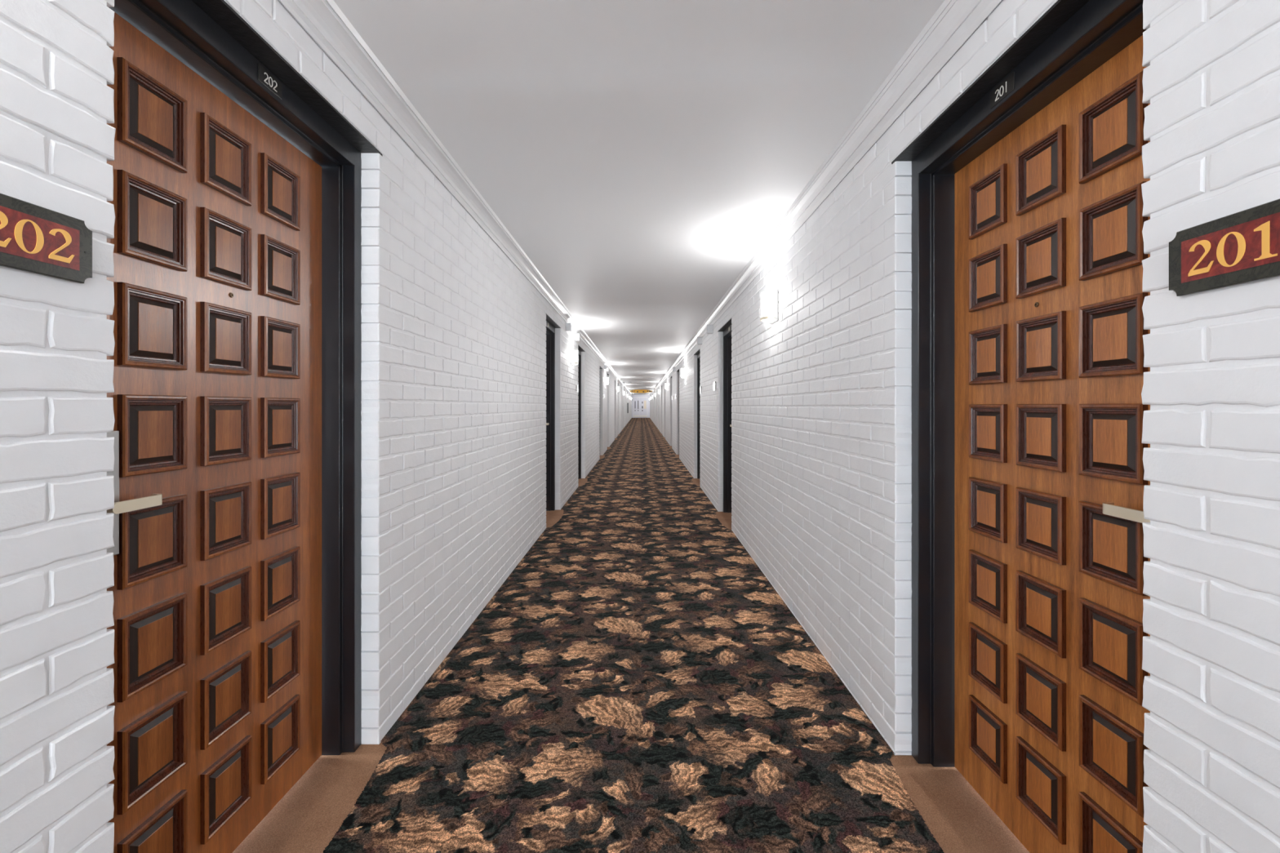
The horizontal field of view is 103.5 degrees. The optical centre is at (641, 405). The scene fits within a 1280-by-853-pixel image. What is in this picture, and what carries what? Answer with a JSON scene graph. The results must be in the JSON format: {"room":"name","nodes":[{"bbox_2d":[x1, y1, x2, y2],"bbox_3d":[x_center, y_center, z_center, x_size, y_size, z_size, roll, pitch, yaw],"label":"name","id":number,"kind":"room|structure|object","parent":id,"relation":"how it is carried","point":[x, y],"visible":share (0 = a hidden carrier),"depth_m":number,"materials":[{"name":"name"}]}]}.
{"room":"hotel corridor","nodes":[
{"label":"hotel corridor","id":0,"kind":"room"},
{"bbox_2d":[0,0,631,852],"bbox_3d":[-1.062,0.062,23.200,0.242,2.355,55.602,0,0,0],"label":"wall","id":1,"kind":"structure","parent":0,"point":[453,373],"depth_m":1.22,"materials":[{"name":"paint"}]},
{"bbox_2d":[0,193,92,283],"bbox_3d":[-0.936,-0.258,0.769,0.009,0.105,0.181,0,0,0],"label":"number sign","id":2,"kind":"object","parent":1,"relation":"attached to","point":[34,238],"visible":1,"depth_m":0.79,"materials":[{"name":"red stone"}]},
{"bbox_2d":[106,0,361,852],"bbox_3d":[-1.076,0.156,1.359,0.146,2.130,0.909,0,0,0],"label":"door","id":3,"kind":"structure","parent":1,"relation":"in","point":[237,396],"depth_m":1.32,"materials":[{"name":"brown wood"}]},
{"bbox_2d":[191,0,382,155],"bbox_3d":[-1.038,-0.912,1.359,0.193,0.006,0.953,0,0,0],"label":"lintel","id":4,"kind":"object","parent":1,"relation":"attached to","point":[220,11],"visible":0.33,"depth_m":1.35,"materials":[{"name":"black metal"}]},
{"bbox_2d":[278,0,632,395],"bbox_3d":[-0.909,-1.083,23.200,0.128,0.067,55.600,0,0,0],"label":"crown molding","id":5,"kind":"structure","parent":1,"relation":"attached to","point":[323,20],"depth_m":1.91,"materials":[{"name":"white"}]},
{"bbox_2d":[545,320,555,511],"bbox_3d":[-1.076,0.156,5.460,0.145,2.130,0.880,0,0,0],"label":"door","id":6,"kind":"structure","parent":1,"relation":"in","point":[550,330],"depth_m":5.85,"materials":[{"name":"black paint"}]},
{"bbox_2d":[546,314,560,328],"bbox_3d":[-1.038,-0.912,5.460,0.193,0.006,0.924,0,0,0],"label":"lintel","id":7,"kind":"object","parent":1,"relation":"attached to","point":[548,318],"visible":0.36,"depth_m":5.47,"materials":[{"name":"black metal"}]},
{"bbox_2d":[565,322,571,332],"bbox_3d":[-0.915,-0.987,6.357,0.063,0.108,0.081,0,0,0],"label":"junction box","id":8,"kind":"object","parent":1,"relation":"attached to","point":[568,326],"visible":1,"depth_m":6.32,"materials":[{"name":"grey plastic"}]},
{"bbox_2d":[570,349,578,365],"bbox_3d":[-0.896,-0.652,6.820,0.098,0.198,0.144,0,0,0],"label":"wall sconce","id":9,"kind":"object","parent":1,"relation":"attached to","point":[572,362],"visible":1,"depth_m":6.76,"materials":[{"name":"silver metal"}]},
{"bbox_2d":[574,333,580,341],"bbox_3d":[-0.915,-0.987,7.264,0.063,0.108,0.081,0,0,0],"label":"junction box","id":10,"kind":"object","parent":1,"relation":"attached to","point":[577,336],"visible":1,"depth_m":7.23,"materials":[{"name":"grey plastic"}]},
{"bbox_2d":[577,350,581,478],"bbox_3d":[-1.077,0.156,8.025,0.143,2.130,0.870,0,0,0],"label":"door","id":11,"kind":"structure","parent":1,"relation":"in","point":[580,352],"depth_m":8.42,"materials":[{"name":"black paint"}]},
{"bbox_2d":[577,344,585,351],"bbox_3d":[-1.038,-0.912,8.025,0.193,0.006,0.914,0,0,0],"label":"lintel","id":12,"kind":"object","parent":1,"relation":"attached to","point":[580,348],"visible":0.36,"depth_m":8.06,"materials":[{"name":"black metal"}]},
{"bbox_2d":[333,0,944,395],"bbox_3d":[-0.030,-1.175,23.200,2.660,0.120,56.000,0,0,0],"label":"ceiling","id":13,"kind":"structure","parent":0,"point":[640,154],"depth_m":1.93,"materials":[{"name":"white paint"}]},
{"bbox_2d":[630,389,652,392],"bbox_3d":[0.000,-0.991,33.992,1.520,0.252,0.115,0,0,0],"label":"hanging sign","id":14,"kind":"object","parent":13,"relation":"hanging from","point":[636,390],"visible":0.98,"depth_m":33.95,"materials":[{"name":"gold metal"}]},
{"bbox_2d":[631,395,649,417],"bbox_3d":[-0.030,0.052,51.075,2.660,2.535,0.150,0,0,0],"label":"wall","id":15,"kind":"structure","parent":0,"point":[633,396],"depth_m":51.00,"materials":[{"name":"white paint"}]},
{"bbox_2d":[633,397,639,417],"bbox_3d":[-0.448,0.145,50.968,0.585,1.950,0.053,0,0,0],"label":"door","id":16,"kind":"structure","parent":15,"relation":"in","point":[636,400],"depth_m":50.95,"materials":[{"name":"white paint"}]},
{"bbox_2d":[633,396,647,417],"bbox_3d":[-0.070,0.160,50.968,1.460,2.120,0.056,0,0,0],"label":"door frame","id":17,"kind":"structure","parent":15,"relation":"attached to","point":[633,397],"depth_m":50.94,"materials":[{"name":"white"}]},
{"bbox_2d":[640,397,647,417],"bbox_3d":[0.233,0.145,50.968,0.735,1.950,0.053,0,0,0],"label":"door","id":18,"kind":"structure","parent":15,"relation":"in","point":[643,401],"depth_m":50.95,"materials":[{"name":"white paint"}]},
{"bbox_2d":[649,0,1279,852],"bbox_3d":[1.004,0.062,23.200,0.241,2.355,55.602,0,0,0],"label":"wall","id":19,"kind":"structure","parent":0,"point":[821,394],"depth_m":0.88,"materials":[{"name":"paint"}]},
{"bbox_2d":[680,368,685,377],"bbox_3d":[0.838,-0.652,10.050,0.098,0.198,0.144,0,0,0],"label":"wall sconce","id":20,"kind":"object","parent":19,"relation":"attached to","point":[684,376],"visible":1,"depth_m":10.01,"materials":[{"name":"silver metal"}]},
{"bbox_2d":[697,352,700,478],"bbox_3d":[1.018,0.184,8.028,0.152,2.074,0.864,0,0,0],"label":"door","id":21,"kind":"structure","parent":19,"relation":"in","point":[698,355],"depth_m":8.42,"materials":[{"name":"black paint"}]},
{"bbox_2d":[697,336,702,344],"bbox_3d":[0.852,-0.947,7.338,0.074,0.109,0.081,0,0,0],"label":"junction box","id":22,"kind":"object","parent":19,"relation":"attached to","point":[700,341],"visible":0.99,"depth_m":7.30,"materials":[{"name":"grey plastic"}]},
{"bbox_2d":[706,324,713,333],"bbox_3d":[0.852,-0.947,6.237,0.074,0.109,0.081,0,0,0],"label":"junction box","id":23,"kind":"object","parent":19,"relation":"attached to","point":[709,327],"visible":1,"depth_m":6.20,"materials":[{"name":"grey plastic"}]},
{"bbox_2d":[713,381,715,391],"bbox_3d":[0.879,-0.235,6.040,0.008,0.105,0.181,0,0,0],"label":"number sign","id":24,"kind":"object","parent":19,"relation":"attached to","point":[714,383],"visible":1,"depth_m":6.00,"materials":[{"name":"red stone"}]},
{"bbox_2d":[717,318,731,332],"bbox_3d":[0.981,-0.856,5.372,0.196,0.006,0.899,0,0,0],"label":"lintel","id":25,"kind":"object","parent":19,"relation":"attached to","point":[728,323],"visible":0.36,"depth_m":5.39,"materials":[{"name":"black metal"}]},
{"bbox_2d":[723,324,732,512],"bbox_3d":[1.017,0.184,5.372,0.154,2.074,0.855,0,0,0],"label":"door","id":26,"kind":"structure","parent":19,"relation":"in","point":[727,344],"depth_m":5.74,"materials":[{"name":"black paint"}]},
{"bbox_2d":[760,289,777,324],"bbox_3d":[0.838,-0.652,3.330,0.098,0.198,0.144,0,0,0],"label":"wall sconce","id":27,"kind":"object","parent":19,"relation":"attached to","point":[773,317],"visible":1,"depth_m":3.28,"materials":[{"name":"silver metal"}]},
{"bbox_2d":[649,0,1002,395],"bbox_3d":[0.875,-1.053,23.200,0.081,0.126,55.600,0,0,0],"label":"crown molding","id":28,"kind":"structure","parent":19,"relation":"attached to","point":[954,21],"depth_m":1.84,"materials":[{"name":"white"}]},
{"bbox_2d":[891,0,1088,164],"bbox_3d":[0.981,-0.856,1.325,0.196,0.006,0.909,0,0,0],"label":"lintel","id":29,"kind":"object","parent":19,"relation":"attached to","point":[1061,11],"visible":0.33,"depth_m":1.28,"materials":[{"name":"black metal"}]},
{"bbox_2d":[911,0,1150,852],"bbox_3d":[1.016,0.184,1.325,0.155,2.074,0.865,0,0,0],"label":"door","id":30,"kind":"structure","parent":19,"relation":"in","point":[1028,296],"depth_m":1.32,"materials":[{"name":"brown wood"}]},
{"bbox_2d":[1168,198,1279,296],"bbox_3d":[0.878,-0.232,0.748,0.009,0.105,0.181,0,0,0],"label":"number sign","id":31,"kind":"object","parent":19,"relation":"attached to","point":[1243,246],"visible":1,"depth_m":0.75,"materials":[{"name":"red stone"}]},
{"bbox_3d":[-0.030,1.280,23.200,2.660,0.120,56.000,0,0,0],"label":"floor","id":32,"kind":"structure","parent":0,"visible":0},
{"bbox_2d":[232,744,386,852],"bbox_3d":[-0.989,1.218,1.359,0.291,0.003,0.905,0,0,0],"label":"threshold","id":33,"kind":"object","parent":32,"relation":"on","point":[309,815],"visible":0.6,"depth_m":1.53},
{"bbox_2d":[545,510,564,528],"bbox_3d":[-0.989,1.218,5.460,0.291,0.003,0.876,0,0,0],"label":"carpet","id":34,"kind":"object","parent":32,"relation":"on","point":[553,517],"visible":0.57,"depth_m":5.51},
{"bbox_2d":[577,478,587,486],"bbox_3d":[-0.989,1.218,8.025,0.291,0.003,0.866,0,0,0],"label":"carpet","id":35,"kind":"object","parent":32,"relation":"on","point":[582,482],"visible":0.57,"depth_m":8.14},
{"bbox_2d":[323,417,943,852],"bbox_3d":[-0.028,1.214,23.200,1.830,0.001,55.600,0,0,0],"label":"patterned carpet","id":36,"kind":"object","parent":32,"relation":"on","point":[637,682],"visible":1,"depth_m":1.96,"materials":[{"name":"brown carpet"}]},
{"bbox_2d":[692,478,700,486],"bbox_3d":[0.932,1.218,8.028,0.294,0.003,0.860,0,0,0],"label":"carpet","id":37,"kind":"object","parent":32,"relation":"on","point":[695,481],"visible":0.43,"depth_m":8.14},
{"bbox_2d":[715,511,732,529],"bbox_3d":[0.932,1.218,5.372,0.294,0.003,0.851,0,0,0],"label":"carpet","id":38,"kind":"object","parent":32,"relation":"on","point":[725,518],"visible":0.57,"depth_m":5.43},
{"bbox_2d":[889,755,1029,852],"bbox_3d":[0.932,1.218,1.325,0.294,0.003,0.861,0,0,0],"label":"threshold","id":39,"kind":"object","parent":32,"relation":"on","point":[959,820],"visible":0.6,"depth_m":1.51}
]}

